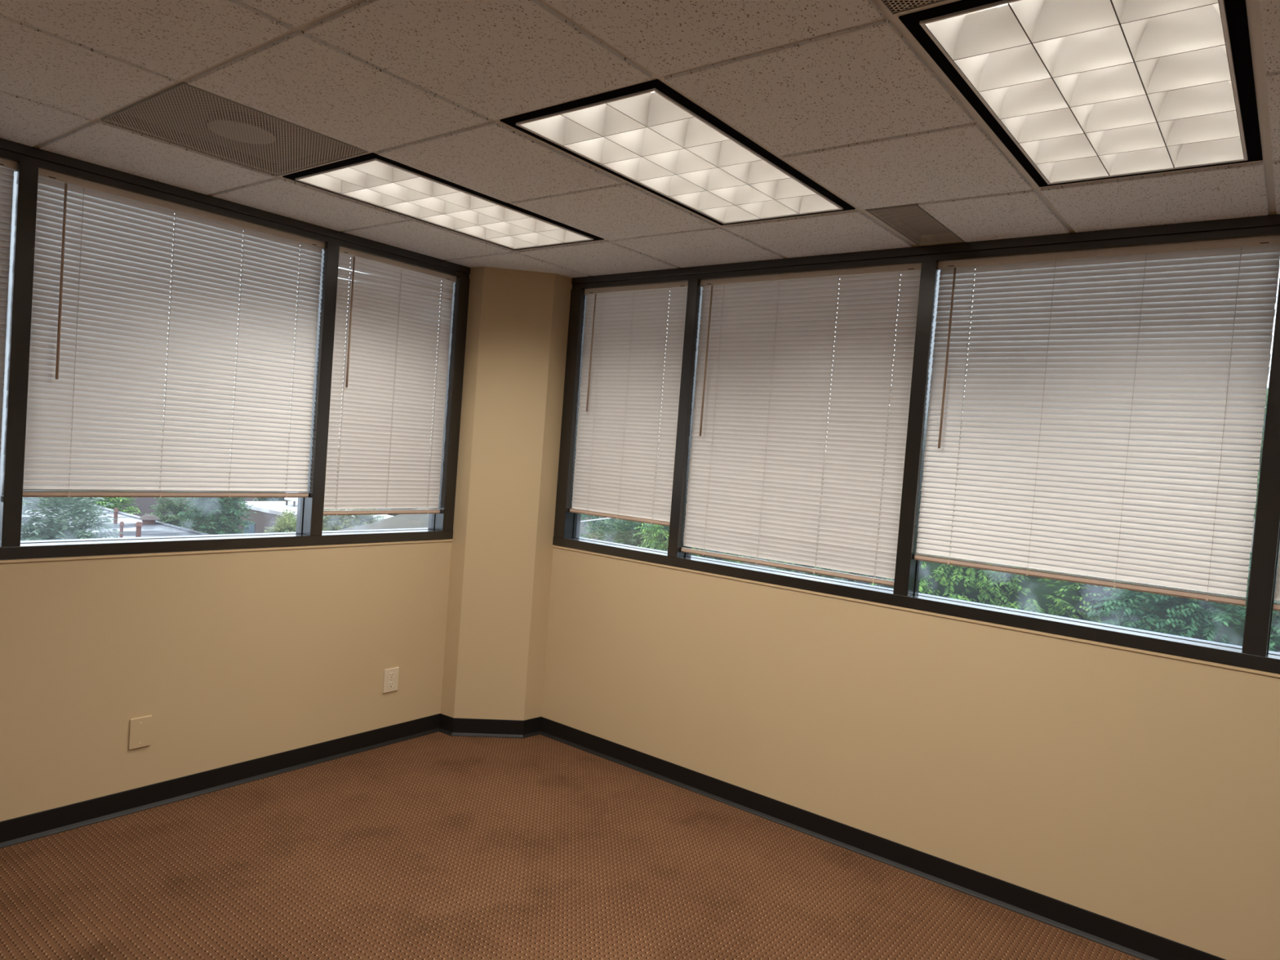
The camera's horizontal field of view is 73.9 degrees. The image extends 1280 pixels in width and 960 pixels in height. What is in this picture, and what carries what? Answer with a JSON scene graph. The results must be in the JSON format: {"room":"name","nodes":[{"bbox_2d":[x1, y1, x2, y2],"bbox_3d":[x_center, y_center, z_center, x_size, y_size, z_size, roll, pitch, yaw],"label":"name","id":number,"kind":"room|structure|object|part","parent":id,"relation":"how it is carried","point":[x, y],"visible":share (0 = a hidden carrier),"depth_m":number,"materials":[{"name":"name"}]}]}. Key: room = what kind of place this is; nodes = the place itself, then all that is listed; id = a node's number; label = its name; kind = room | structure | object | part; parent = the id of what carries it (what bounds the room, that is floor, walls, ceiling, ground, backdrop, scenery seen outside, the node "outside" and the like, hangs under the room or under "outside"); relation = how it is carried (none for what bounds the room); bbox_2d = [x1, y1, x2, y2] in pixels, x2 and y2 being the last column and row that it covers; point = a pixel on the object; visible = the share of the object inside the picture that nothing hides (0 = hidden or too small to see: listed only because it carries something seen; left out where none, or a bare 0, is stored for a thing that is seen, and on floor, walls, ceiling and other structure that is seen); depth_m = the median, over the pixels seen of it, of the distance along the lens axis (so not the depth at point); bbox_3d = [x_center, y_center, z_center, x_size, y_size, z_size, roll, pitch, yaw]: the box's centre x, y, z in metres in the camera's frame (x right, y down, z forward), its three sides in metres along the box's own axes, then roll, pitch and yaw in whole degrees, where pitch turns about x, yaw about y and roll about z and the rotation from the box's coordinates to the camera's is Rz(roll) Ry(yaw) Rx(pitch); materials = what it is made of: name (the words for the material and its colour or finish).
{"room":"empty office room","nodes":[
{"label":"empty office room","id":0,"kind":"room"},
{"bbox_2d":[0,145,452,821],"bbox_3d":[-2.640,-0.014,2.776,0.140,2.736,6.140,6,3,38],"label":"wall","id":1,"kind":"structure","parent":0,"point":[233,657],"depth_m":3.69,"materials":[{"name":"beige paint"}]},
{"bbox_2d":[128,715,151,750],"bbox_3d":[-2.066,1.044,3.521,0.008,0.128,0.084,6,3,38],"label":"blank plate","id":2,"kind":"object","parent":1,"relation":"attached to","point":[140,733],"visible":1,"depth_m":3.52,"materials":[{"name":"beige paint"}]},
{"bbox_2d":[0,713,439,848],"bbox_3d":[-2.844,1.304,2.561,0.017,0.096,5.597,6,3,38],"label":"baseboard","id":3,"kind":"structure","parent":1,"relation":"attached to","point":[14,831],"depth_m":3.72,"materials":[{"name":"black plastic"}]},
{"bbox_2d":[0,538,452,563],"bbox_3d":[-2.062,0.305,3.432,0.004,0.012,3.297,6,3,38],"label":"trim","id":4,"kind":"structure","parent":1,"relation":"attached to","point":[11,561],"depth_m":3.66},
{"bbox_2d":[0,137,471,559],"bbox_3d":[-2.071,-0.456,3.458,0.176,1.498,3.299,6,3,38],"label":"window","id":5,"kind":"structure","parent":1,"relation":"in","point":[309,519],"depth_m":3.64,"materials":[{"name":"brown metal"}]},
{"bbox_2d":[0,157,17,454],"bbox_3d":[-2.649,-0.548,2.631,0.041,1.240,1.162,6,3,38],"label":"window blind","id":6,"kind":"object","parent":5,"relation":"attached to","point":[7,167],"visible":0.97,"depth_m":3.06,"materials":[{"name":"plastic"}]},
{"bbox_2d":[22,168,324,497],"bbox_3d":[-1.895,-0.535,3.587,0.041,1.222,1.158,6,3,38],"label":"window blind","id":7,"kind":"object","parent":5,"relation":"attached to","point":[105,274],"visible":0.93,"depth_m":3.51,"materials":[{"name":"plastic"}]},
{"bbox_3d":[-2.160,-0.532,3.260,0.018,1.165,0.003,6,3,38],"label":"ladder cord","id":8,"kind":"part","parent":7,"relation":"part of","materials":[{"name":"white fabric"}]},
{"bbox_3d":[-1.944,0.063,3.612,0.025,0.021,1.148,6,3,38],"label":"rail","id":9,"kind":"part","parent":7,"relation":"part of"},
{"bbox_3d":[-1.955,-0.526,3.521,0.018,1.165,0.003,6,3,38],"label":"ladder cord","id":10,"kind":"part","parent":7,"relation":"part of","materials":[{"name":"white fabric"}]},
{"bbox_3d":[-1.777,-0.521,3.746,0.018,1.165,0.003,6,3,38],"label":"ladder cord","id":11,"kind":"part","parent":7,"relation":"part of","materials":[{"name":"white fabric"}]},
{"bbox_3d":[-1.612,-0.516,3.956,0.018,1.165,0.003,6,3,38],"label":"ladder cord","id":12,"kind":"part","parent":7,"relation":"part of","materials":[{"name":"white fabric"}]},
{"bbox_3d":[-2.175,0.247,3.524,0.044,0.011,3.299,6,3,38],"label":"sill","id":13,"kind":"part","parent":5,"relation":"part of","materials":[{"name":"metal"}]},
{"bbox_3d":[-2.107,0.269,3.470,0.131,0.046,3.299,6,3,38],"label":"frame sill","id":14,"kind":"part","parent":5,"relation":"part of","materials":[{"name":"brown metal"}]},
{"bbox_2d":[323,246,456,515],"bbox_3d":[-1.277,-0.474,4.377,0.041,1.309,0.725,6,3,38],"label":"window blind","id":15,"kind":"object","parent":5,"relation":"attached to","point":[384,441],"visible":0.92,"depth_m":4.36,"materials":[{"name":"plastic"}]},
{"bbox_3d":[-1.452,-0.468,4.166,0.018,1.252,0.003,6,3,38],"label":"ladder cord","id":16,"kind":"part","parent":15,"relation":"part of","materials":[{"name":"white fabric"}]},
{"bbox_3d":[-1.329,0.167,4.404,0.025,0.021,0.715,6,3,38],"label":"rail","id":17,"kind":"part","parent":15,"relation":"part of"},
{"bbox_3d":[-1.272,-0.463,4.394,0.018,1.252,0.003,6,3,38],"label":"ladder cord","id":18,"kind":"part","parent":15,"relation":"part of","materials":[{"name":"white fabric"}]},
{"bbox_3d":[-1.110,-0.458,4.599,0.018,1.252,0.003,6,3,38],"label":"ladder cord","id":19,"kind":"part","parent":15,"relation":"part of","materials":[{"name":"white fabric"}]},
{"bbox_2d":[382,666,399,693],"bbox_3d":[-1.310,1.053,4.479,0.009,0.126,0.090,6,3,38],"label":"power outlet","id":20,"kind":"object","parent":1,"relation":"attached to","point":[390,676],"visible":1,"depth_m":4.47,"materials":[{"name":"plastic"}]},
{"bbox_2d":[388,681,393,688],"bbox_3d":[-1.310,1.077,4.479,0.004,0.035,0.033,6,3,38],"label":"socket","id":21,"kind":"object","parent":20,"relation":"attached to","point":[390,683],"depth_m":4.48,"materials":[{"name":"beige plastic"}]},
{"bbox_2d":[388,672,394,679],"bbox_3d":[-1.306,1.028,4.477,0.004,0.035,0.033,6,3,38],"label":"socket","id":22,"kind":"object","parent":20,"relation":"attached to","point":[391,675],"depth_m":4.47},
{"bbox_2d":[440,266,572,719],"bbox_3d":[-0.750,0.134,4.759,0.392,2.581,0.404,6,3,38],"label":"column","id":23,"kind":"structure","parent":0,"point":[517,321],"depth_m":4.69,"materials":[{"name":"beige paint"}]},
{"bbox_2d":[439,713,541,737],"bbox_3d":[-0.836,1.374,4.756,0.562,0.096,0.095,4,2,-8],"label":"baseboard","id":24,"kind":"structure","parent":23,"relation":"attached to","point":[452,726],"depth_m":4.73,"materials":[{"name":"black plastic"}]},
{"bbox_2d":[0,731,1142,959],"bbox_3d":[-0.392,1.654,0.911,6.250,0.120,6.250,6,3,38],"label":"floor","id":25,"kind":"structure","parent":0,"point":[437,846],"depth_m":3.20,"materials":[{"name":"brown carpet"}]},
{"bbox_2d":[0,0,1279,277],"bbox_3d":[-0.178,-1.150,0.774,6.280,0.362,6.280,6,3,38],"label":"ceiling","id":26,"kind":"structure","parent":0,"point":[842,92],"depth_m":2.36,"materials":[{"name":"tile"}]},
{"bbox_2d":[101,81,368,176],"bbox_3d":[-1.326,-1.153,2.806,0.582,0.047,0.598,6,3,38],"label":"ceiling vent","id":27,"kind":"object","parent":26,"relation":"in","point":[188,116],"visible":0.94,"depth_m":2.80,"materials":[{"name":"grey metal"}]},
{"bbox_2d":[282,152,604,250],"bbox_3d":[-0.755,-1.191,3.536,0.578,0.159,1.211,6,3,38],"label":"ceiling light","id":28,"kind":"object","parent":26,"relation":"attached to","point":[372,179],"visible":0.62,"depth_m":3.48,"materials":[{"name":"white"}]},
{"bbox_3d":[-0.989,-1.161,3.239,0.500,0.080,0.063,6,3,38],"label":"louvre blade","id":29,"kind":"part","parent":28,"relation":"part of","materials":[{"name":"white plastic"}]},
{"bbox_3d":[-0.873,-1.157,3.388,0.500,0.080,0.063,6,3,38],"label":"louvre blade","id":30,"kind":"part","parent":28,"relation":"part of","materials":[{"name":"white"}]},
{"bbox_3d":[-0.758,-1.154,3.537,0.500,0.080,0.063,6,3,38],"label":"louvre blade","id":31,"kind":"part","parent":28,"relation":"part of","materials":[{"name":"white"}]},
{"bbox_3d":[-0.642,-1.151,3.687,0.500,0.080,0.063,6,3,38],"label":"louvre blade","id":32,"kind":"part","parent":28,"relation":"part of","materials":[{"name":"white"}]},
{"bbox_3d":[-0.527,-1.148,3.836,0.500,0.080,0.063,6,3,38],"label":"louvre blade","id":33,"kind":"part","parent":28,"relation":"part of","materials":[{"name":"white plastic"}]},
{"bbox_3d":[-0.421,-1.145,3.973,0.500,0.080,0.031,6,3,38],"label":"louvre blade","id":34,"kind":"part","parent":28,"relation":"part of","materials":[{"name":"white plastic"}]},
{"bbox_2d":[500,79,855,225],"bbox_3d":[0.192,-1.094,2.800,0.578,0.159,1.211,6,3,38],"label":"ceiling light","id":35,"kind":"object","parent":26,"relation":"attached to","point":[649,135],"visible":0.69,"depth_m":2.72,"materials":[{"name":"white metal"}]},
{"bbox_3d":[-0.042,-1.063,2.503,0.500,0.080,0.063,6,3,38],"label":"louvre blade","id":36,"kind":"part","parent":35,"relation":"part of","materials":[{"name":"white metal"}]},
{"bbox_3d":[0.074,-1.060,2.652,0.500,0.080,0.063,6,3,38],"label":"louvre blade","id":37,"kind":"part","parent":35,"relation":"part of","materials":[{"name":"white"}]},
{"bbox_3d":[0.190,-1.057,2.802,0.500,0.080,0.063,6,3,38],"label":"louvre blade","id":38,"kind":"part","parent":35,"relation":"part of","materials":[{"name":"white"}]},
{"bbox_3d":[0.305,-1.054,2.951,0.500,0.080,0.063,6,3,38],"label":"louvre blade","id":39,"kind":"part","parent":35,"relation":"part of","materials":[{"name":"white"}]},
{"bbox_3d":[0.421,-1.051,3.100,0.500,0.080,0.063,6,3,38],"label":"louvre blade","id":40,"kind":"part","parent":35,"relation":"part of","materials":[{"name":"white"}]},
{"bbox_3d":[0.527,-1.048,3.237,0.500,0.080,0.031,6,3,38],"label":"louvre blade","id":41,"kind":"part","parent":35,"relation":"part of","materials":[{"name":"white plastic"}]},
{"bbox_2d":[880,0,947,14],"bbox_3d":[0.568,-0.959,1.333,0.582,0.047,0.594,6,3,38],"label":"ceiling vent","id":42,"kind":"object","parent":26,"relation":"in","point":[895,6],"visible":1,"depth_m":1.71,"materials":[{"name":"grey metal"}]},
{"bbox_2d":[866,203,964,246],"bbox_3d":[1.070,-0.991,3.267,0.183,0.047,0.550,6,3,38],"label":"ceiling vent","id":43,"kind":"object","parent":26,"relation":"in","point":[912,221],"visible":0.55,"depth_m":3.27,"materials":[{"name":"grey metal"}]},
{"bbox_2d":[898,0,1262,186],"bbox_3d":[1.140,-0.997,2.065,0.578,0.159,1.211,6,3,38],"label":"ceiling light","id":44,"kind":"object","parent":26,"relation":"attached to","point":[1076,91],"visible":0.98,"depth_m":2.02,"materials":[{"name":"white"}]},
{"bbox_3d":[0.906,-0.966,1.768,0.500,0.080,0.063,6,3,38],"label":"louvre blade","id":45,"kind":"part","parent":44,"relation":"part of","materials":[{"name":"white"}]},
{"bbox_3d":[1.021,-0.963,1.917,0.500,0.080,0.063,6,3,38],"label":"louvre blade","id":46,"kind":"part","parent":44,"relation":"part of","materials":[{"name":"white"}]},
{"bbox_3d":[1.137,-0.960,2.066,0.500,0.080,0.063,6,3,38],"label":"louvre blade","id":47,"kind":"part","parent":44,"relation":"part of","materials":[{"name":"white metal"}]},
{"bbox_3d":[1.253,-0.957,2.215,0.500,0.080,0.063,6,3,38],"label":"louvre blade","id":48,"kind":"part","parent":44,"relation":"part of","materials":[{"name":"white"}]},
{"bbox_3d":[1.368,-0.953,2.365,0.500,0.080,0.063,6,3,38],"label":"louvre blade","id":49,"kind":"part","parent":44,"relation":"part of","materials":[{"name":"white metal"}]},
{"bbox_3d":[1.474,-0.950,2.502,0.500,0.080,0.031,6,3,38],"label":"louvre blade","id":50,"kind":"part","parent":44,"relation":"part of","materials":[{"name":"white plastic"}]},
{"bbox_2d":[541,212,1279,959],"bbox_3d":[1.617,0.287,3.236,6.000,2.736,0.140,6,3,38],"label":"wall","id":51,"kind":"structure","parent":0,"point":[1139,790],"depth_m":3.40,"materials":[{"name":"beige paint"}]},
{"bbox_2d":[539,716,1226,959],"bbox_3d":[1.624,1.617,3.101,5.609,0.096,0.017,6,3,38],"label":"baseboard","id":52,"kind":"structure","parent":51,"relation":"attached to","point":[1138,943],"depth_m":3.52,"materials":[{"name":"black plastic"}]},
{"bbox_2d":[552,213,1279,673],"bbox_3d":[1.365,-0.200,3.461,4.471,1.498,0.176,6,3,38],"label":"window","id":53,"kind":"structure","parent":51,"relation":"in","point":[1254,653],"depth_m":3.52,"materials":[{"name":"brown metal"}]},
{"bbox_2d":[569,280,688,526],"bbox_3d":[-0.065,-0.416,4.526,0.720,1.255,0.040,6,3,38],"label":"window blind","id":54,"kind":"object","parent":53,"relation":"attached to","point":[626,330],"visible":0.84,"depth_m":4.52,"materials":[{"name":"plastic"}]},
{"bbox_3d":[-0.243,-0.423,4.674,0.003,1.198,0.018,6,3,38],"label":"ladder cord","id":55,"kind":"part","parent":54,"relation":"part of","materials":[{"name":"white fabric"}]},
{"bbox_3d":[-0.108,0.199,4.553,0.710,0.021,0.025,6,3,38],"label":"rail","id":56,"kind":"part","parent":54,"relation":"part of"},
{"bbox_3d":[-0.071,-0.405,4.538,0.003,1.198,0.018,6,3,38],"label":"ladder cord","id":57,"kind":"part","parent":54,"relation":"part of","materials":[{"name":"white fabric"}]},
{"bbox_3d":[0.109,-0.387,4.396,0.003,1.198,0.018,6,3,38],"label":"ladder cord","id":58,"kind":"part","parent":54,"relation":"part of","materials":[{"name":"white fabric"}]},
{"bbox_2d":[680,262,921,586],"bbox_3d":[0.697,-0.277,3.923,1.124,1.375,0.040,6,3,38],"label":"window blind","id":59,"kind":"object","parent":53,"relation":"attached to","point":[765,371],"visible":0.88,"depth_m":3.89,"materials":[{"name":"plastic"}]},
{"bbox_3d":[0.366,-0.300,4.191,0.003,1.318,0.018,6,3,38],"label":"ladder cord","id":60,"kind":"part","parent":59,"relation":"part of","materials":[{"name":"white fabric"}]},
{"bbox_3d":[0.605,-0.276,4.003,0.003,1.318,0.018,6,3,38],"label":"ladder cord","id":61,"kind":"part","parent":59,"relation":"part of","materials":[{"name":"white fabric"}]},
{"bbox_3d":[0.650,0.397,3.952,1.114,0.021,0.025,6,3,38],"label":"rail","id":62,"kind":"part","parent":59,"relation":"part of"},
{"bbox_3d":[0.840,-0.251,3.817,0.003,1.318,0.018,6,3,38],"label":"ladder cord","id":63,"kind":"part","parent":59,"relation":"part of","materials":[{"name":"white fabric"}]},
{"bbox_3d":[1.059,-0.229,3.644,0.003,1.318,0.018,6,3,38],"label":"ladder cord","id":64,"kind":"part","parent":59,"relation":"part of","materials":[{"name":"white fabric"}]},
{"bbox_3d":[1.297,0.523,3.469,4.471,0.046,0.131,6,3,38],"label":"frame sill","id":65,"kind":"part","parent":53,"relation":"part of","materials":[{"name":"brown metal"}]},
{"bbox_3d":[1.353,0.510,3.538,4.471,0.011,0.044,6,3,38],"label":"sill","id":66,"kind":"part","parent":53,"relation":"part of","materials":[{"name":"metal"}]},
{"bbox_2d":[914,235,1279,606],"bbox_3d":[1.636,-0.244,3.183,1.140,1.249,0.040,6,3,38],"label":"window blind","id":67,"kind":"object","parent":53,"relation":"attached to","point":[1111,423],"visible":1,"depth_m":3.13,"materials":[{"name":"plastic"}]},
{"bbox_3d":[1.306,-0.267,3.451,0.003,1.192,0.018,6,3,38],"label":"ladder cord","id":68,"kind":"part","parent":67,"relation":"part of","materials":[{"name":"white fabric"}]},
{"bbox_3d":[1.541,-0.242,3.265,0.003,1.192,0.018,6,3,38],"label":"ladder cord","id":69,"kind":"part","parent":67,"relation":"part of","materials":[{"name":"white fabric"}]},
{"bbox_3d":[1.593,0.368,3.210,1.130,0.021,0.025,6,3,38],"label":"rail","id":70,"kind":"part","parent":67,"relation":"part of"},
{"bbox_3d":[1.775,-0.218,3.080,0.003,1.192,0.018,6,3,38],"label":"ladder cord","id":71,"kind":"part","parent":67,"relation":"part of","materials":[{"name":"white fabric"}]},
{"bbox_3d":[1.994,-0.196,2.907,0.003,1.192,0.018,6,3,38],"label":"ladder cord","id":72,"kind":"part","parent":67,"relation":"part of","materials":[{"name":"white fabric"}]},
{"bbox_2d":[1272,546,1279,611],"bbox_3d":[2.586,-0.146,2.433,1.162,1.249,0.040,6,3,38],"label":"window blind","id":73,"kind":"object","parent":53,"relation":"attached to","point":[1277,594],"visible":1,"depth_m":2.81,"materials":[{"name":"plastic"}]},
{"bbox_3d":[2.544,0.466,2.459,1.152,0.021,0.025,6,3,38],"label":"rail","id":74,"kind":"part","parent":73,"relation":"part of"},
{"bbox_2d":[552,545,1279,677],"bbox_3d":[1.258,0.553,3.422,4.469,0.012,0.004,6,3,38],"label":"trim","id":75,"kind":"structure","parent":51,"relation":"attached to","point":[1190,660],"depth_m":3.39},
{"label":"outside","id":76,"kind":"structure","parent":0,"visible":0},
{"bbox_2d":[337,460,1279,652],"bbox_3d":[10.171,4.092,16.184,34.000,8.726,28.800,6,3,38],"label":"hillside","id":77,"kind":"structure","parent":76,"point":[400,521],"depth_m":21.10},
{"bbox_2d":[580,517,610,522],"bbox_3d":[-0.815,2.106,11.795,0.840,3.284,0.020,4,2,-3],"label":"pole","id":78,"kind":"object","parent":77,"relation":"on","point":[605,517],"visible":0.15,"depth_m":11.74,"materials":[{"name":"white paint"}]},
{"bbox_2d":[580,468,657,539],"bbox_3d":[0.160,0.855,15.919,3.343,2.256,2.958,6,3,38],"label":"tree","id":79,"kind":"object","parent":77,"relation":"on","point":[584,516],"visible":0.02,"depth_m":15.63,"materials":[{"name":"green plant"}]},
{"bbox_2d":[579,515,662,549],"bbox_3d":[-0.025,1.572,13.639,2.354,2.282,2.413,3,2,-25],"label":"tree","id":80,"kind":"object","parent":77,"relation":"on","point":[625,532],"visible":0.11,"depth_m":13.23,"materials":[{"name":"green plant"}]},
{"bbox_2d":[632,523,746,564],"bbox_3d":[0.660,1.802,11.824,1.529,3.158,1.755,5,2,17],"label":"tree","id":81,"kind":"object","parent":77,"relation":"on","point":[663,540],"visible":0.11,"depth_m":11.38,"materials":[{"name":"green plant"}]},
{"bbox_2d":[748,493,894,588],"bbox_3d":[2.681,1.600,10.649,2.925,3.544,2.512,3,2,-34],"label":"tree","id":82,"kind":"object","parent":77,"relation":"on","point":[780,562],"visible":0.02,"depth_m":9.98,"materials":[{"name":"green plant"}]},
{"bbox_2d":[850,480,957,593],"bbox_3d":[3.512,1.591,10.319,2.034,3.410,2.459,3,3,-39],"label":"tree","id":83,"kind":"object","parent":77,"relation":"on","point":[885,586],"visible":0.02,"depth_m":10.27,"materials":[{"name":"green plant"}]},
{"bbox_2d":[882,389,964,489],"bbox_3d":[6.225,-0.199,16.349,5.404,3.180,4.649,3,2,-21],"label":"tree","id":84,"kind":"object","parent":77,"relation":"on","point":[891,389],"visible":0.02,"depth_m":15.81,"materials":[{"name":"green plant"}]},
{"bbox_2d":[870,495,1124,623],"bbox_3d":[3.869,1.780,9.382,2.695,3.853,2.715,6,3,38],"label":"tree","id":85,"kind":"object","parent":77,"relation":"on","point":[1063,598],"visible":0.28,"depth_m":8.73,"materials":[{"name":"green plant"}]},
{"bbox_2d":[1065,573,1145,625],"bbox_3d":[5.028,1.672,9.948,2.795,3.100,2.605,6,3,35],"label":"tree","id":86,"kind":"object","parent":77,"relation":"on","point":[1095,590],"visible":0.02,"depth_m":8.95,"materials":[{"name":"green plant"}]},
{"bbox_2d":[1087,545,1279,652],"bbox_3d":[4.733,2.344,7.423,1.500,3.898,1.996,3,2,-22],"label":"tree","id":87,"kind":"object","parent":77,"relation":"on","point":[1218,622],"visible":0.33,"depth_m":7.07,"materials":[{"name":"green plant"}]},
{"bbox_2d":[1253,387,1268,519],"bbox_3d":[8.793,0.178,13.161,4.023,3.223,4.896,2,3,-43],"label":"tree","id":88,"kind":"object","parent":77,"relation":"on","point":[1263,430],"visible":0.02,"depth_m":11.74,"materials":[{"name":"green plant"}]},
{"bbox_2d":[1274,611,1279,649],"bbox_3d":[6.292,2.339,6.886,2.337,3.779,2.161,6,3,42],"label":"tree","id":89,"kind":"object","parent":77,"relation":"on","point":[1278,612],"visible":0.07,"depth_m":6.94,"materials":[{"name":"green plant"}]},
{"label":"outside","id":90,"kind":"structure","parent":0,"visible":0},
{"label":"ground","id":91,"kind":"structure","parent":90,"visible":0},
{"bbox_2d":[22,489,115,508],"bbox_3d":[-32.336,1.422,45.616,6.666,6.380,6.997,6,3,38],"label":"tree","id":92,"kind":"object","parent":91,"relation":"on","point":[25,498],"visible":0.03,"depth_m":44.48,"materials":[{"name":"green plant"}]},
{"bbox_2d":[20,489,123,540],"bbox_3d":[-13.442,3.307,19.780,2.541,7.290,2.919,5,2,13],"label":"tree","id":93,"kind":"object","parent":91,"relation":"on","point":[77,509],"visible":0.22,"depth_m":19.49,"materials":[{"name":"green plant"}]},
{"bbox_2d":[88,490,142,514],"bbox_3d":[-31.361,1.828,47.474,5.559,5.582,5.579,6,3,38],"label":"tree","id":94,"kind":"object","parent":91,"relation":"on","point":[123,500],"visible":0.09,"depth_m":47.76,"materials":[{"name":"green plant"}]},
{"bbox_2d":[21,505,209,540],"bbox_3d":[-25.339,3.827,25.817,19.600,4.050,22.500,6,3,38],"label":"building","id":95,"kind":"structure","parent":91,"relation":"on","point":[159,528],"depth_m":34.48,"materials":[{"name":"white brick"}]},
{"bbox_2d":[113,507,119,524],"bbox_3d":[-21.522,1.474,34.958,0.224,0.650,0.213,6,3,38],"label":"roof vent","id":96,"kind":"object","parent":95,"relation":"on","point":[116,509],"visible":0.95,"depth_m":34.91,"materials":[{"name":"metal"}]},
{"bbox_2d":[119,521,124,537],"bbox_3d":[-18.899,1.826,31.040,0.176,0.620,0.167,6,3,38],"label":"roof vent","id":97,"kind":"object","parent":95,"relation":"on","point":[122,523],"visible":0.75,"depth_m":30.99,"materials":[{"name":"metal"}]},
{"bbox_2d":[134,521,142,537],"bbox_3d":[-18.434,1.851,31.309,0.272,0.620,0.259,6,3,38],"label":"roof vent","id":98,"kind":"object","parent":95,"relation":"on","point":[139,524],"visible":0.83,"depth_m":31.25,"materials":[{"name":"metal"}]},
{"bbox_2d":[137,514,159,524],"bbox_3d":[-20.634,1.656,35.782,0.840,0.360,0.819,6,3,38],"label":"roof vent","id":99,"kind":"object","parent":95,"relation":"on","point":[148,518],"visible":0.99,"depth_m":35.57,"materials":[{"name":"grey metal"}]},
{"bbox_2d":[137,514,159,519],"bbox_3d":[-20.627,1.557,35.779,0.840,0.160,0.819,6,3,38],"label":"hood","id":100,"kind":"object","parent":99,"relation":"attached to","point":[148,517],"depth_m":35.56,"materials":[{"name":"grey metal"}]},
{"bbox_2d":[144,490,200,529],"bbox_3d":[-21.797,2.836,39.815,2.440,5.546,3.225,4,2,-11],"label":"tree","id":101,"kind":"object","parent":91,"relation":"on","point":[173,519],"visible":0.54,"depth_m":39.22,"materials":[{"name":"green plant"}]},
{"bbox_2d":[116,471,253,528],"bbox_3d":[-31.629,1.812,56.846,8.100,4.900,7.800,6,3,38],"label":"building","id":102,"kind":"structure","parent":91,"relation":"on","point":[144,503],"depth_m":52.11,"materials":[{"name":"paint"}]},
{"bbox_2d":[177,478,256,534],"bbox_3d":[-18.360,2.588,36.805,2.621,6.767,3.496,5,2,9],"label":"tree","id":103,"kind":"object","parent":91,"relation":"on","point":[214,515],"visible":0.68,"depth_m":36.12,"materials":[{"name":"green plant"}]},
{"bbox_2d":[253,433,291,501],"bbox_3d":[-27.945,-0.629,66.620,9.398,9.612,7.394,6,2,34],"label":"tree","id":104,"kind":"object","parent":91,"relation":"on","point":[260,499],"visible":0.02,"depth_m":64.25,"materials":[{"name":"green plant"}]},
{"bbox_2d":[263,509,297,533],"bbox_3d":[-15.092,3.756,36.035,2.031,4.981,1.951,6,3,38],"label":"tree","id":105,"kind":"object","parent":91,"relation":"on","point":[289,522],"visible":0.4,"depth_m":35.83,"materials":[{"name":"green plant"}]},
{"bbox_2d":[234,501,393,533],"bbox_3d":[-17.880,3.633,46.489,9.500,4.060,5.000,6,3,38],"label":"building","id":106,"kind":"structure","parent":91,"relation":"on","point":[266,512],"depth_m":45.54,"materials":[{"name":"brown brick"}]},
{"bbox_2d":[284,497,297,506],"bbox_3d":[-19.389,0.961,48.438,1.000,1.000,1.200,6,3,38],"label":"rooftop unit","id":107,"kind":"object","parent":106,"relation":"on","point":[294,500],"visible":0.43,"depth_m":47.82,"materials":[{"name":"white paint"}]},
{"bbox_2d":[322,506,386,531],"bbox_3d":[-10.123,3.726,28.693,2.570,6.307,2.365,5,2,30],"label":"tree","id":108,"kind":"object","parent":91,"relation":"on","point":[330,522],"visible":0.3,"depth_m":28.29,"materials":[{"name":"green plant"}]},
{"bbox_2d":[373,482,428,515],"bbox_3d":[-16.063,2.032,56.320,6.088,6.814,6.444,6,3,38],"label":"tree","id":109,"kind":"object","parent":91,"relation":"on","point":[428,482],"visible":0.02,"depth_m":55.15,"materials":[{"name":"green plant"}]}
]}

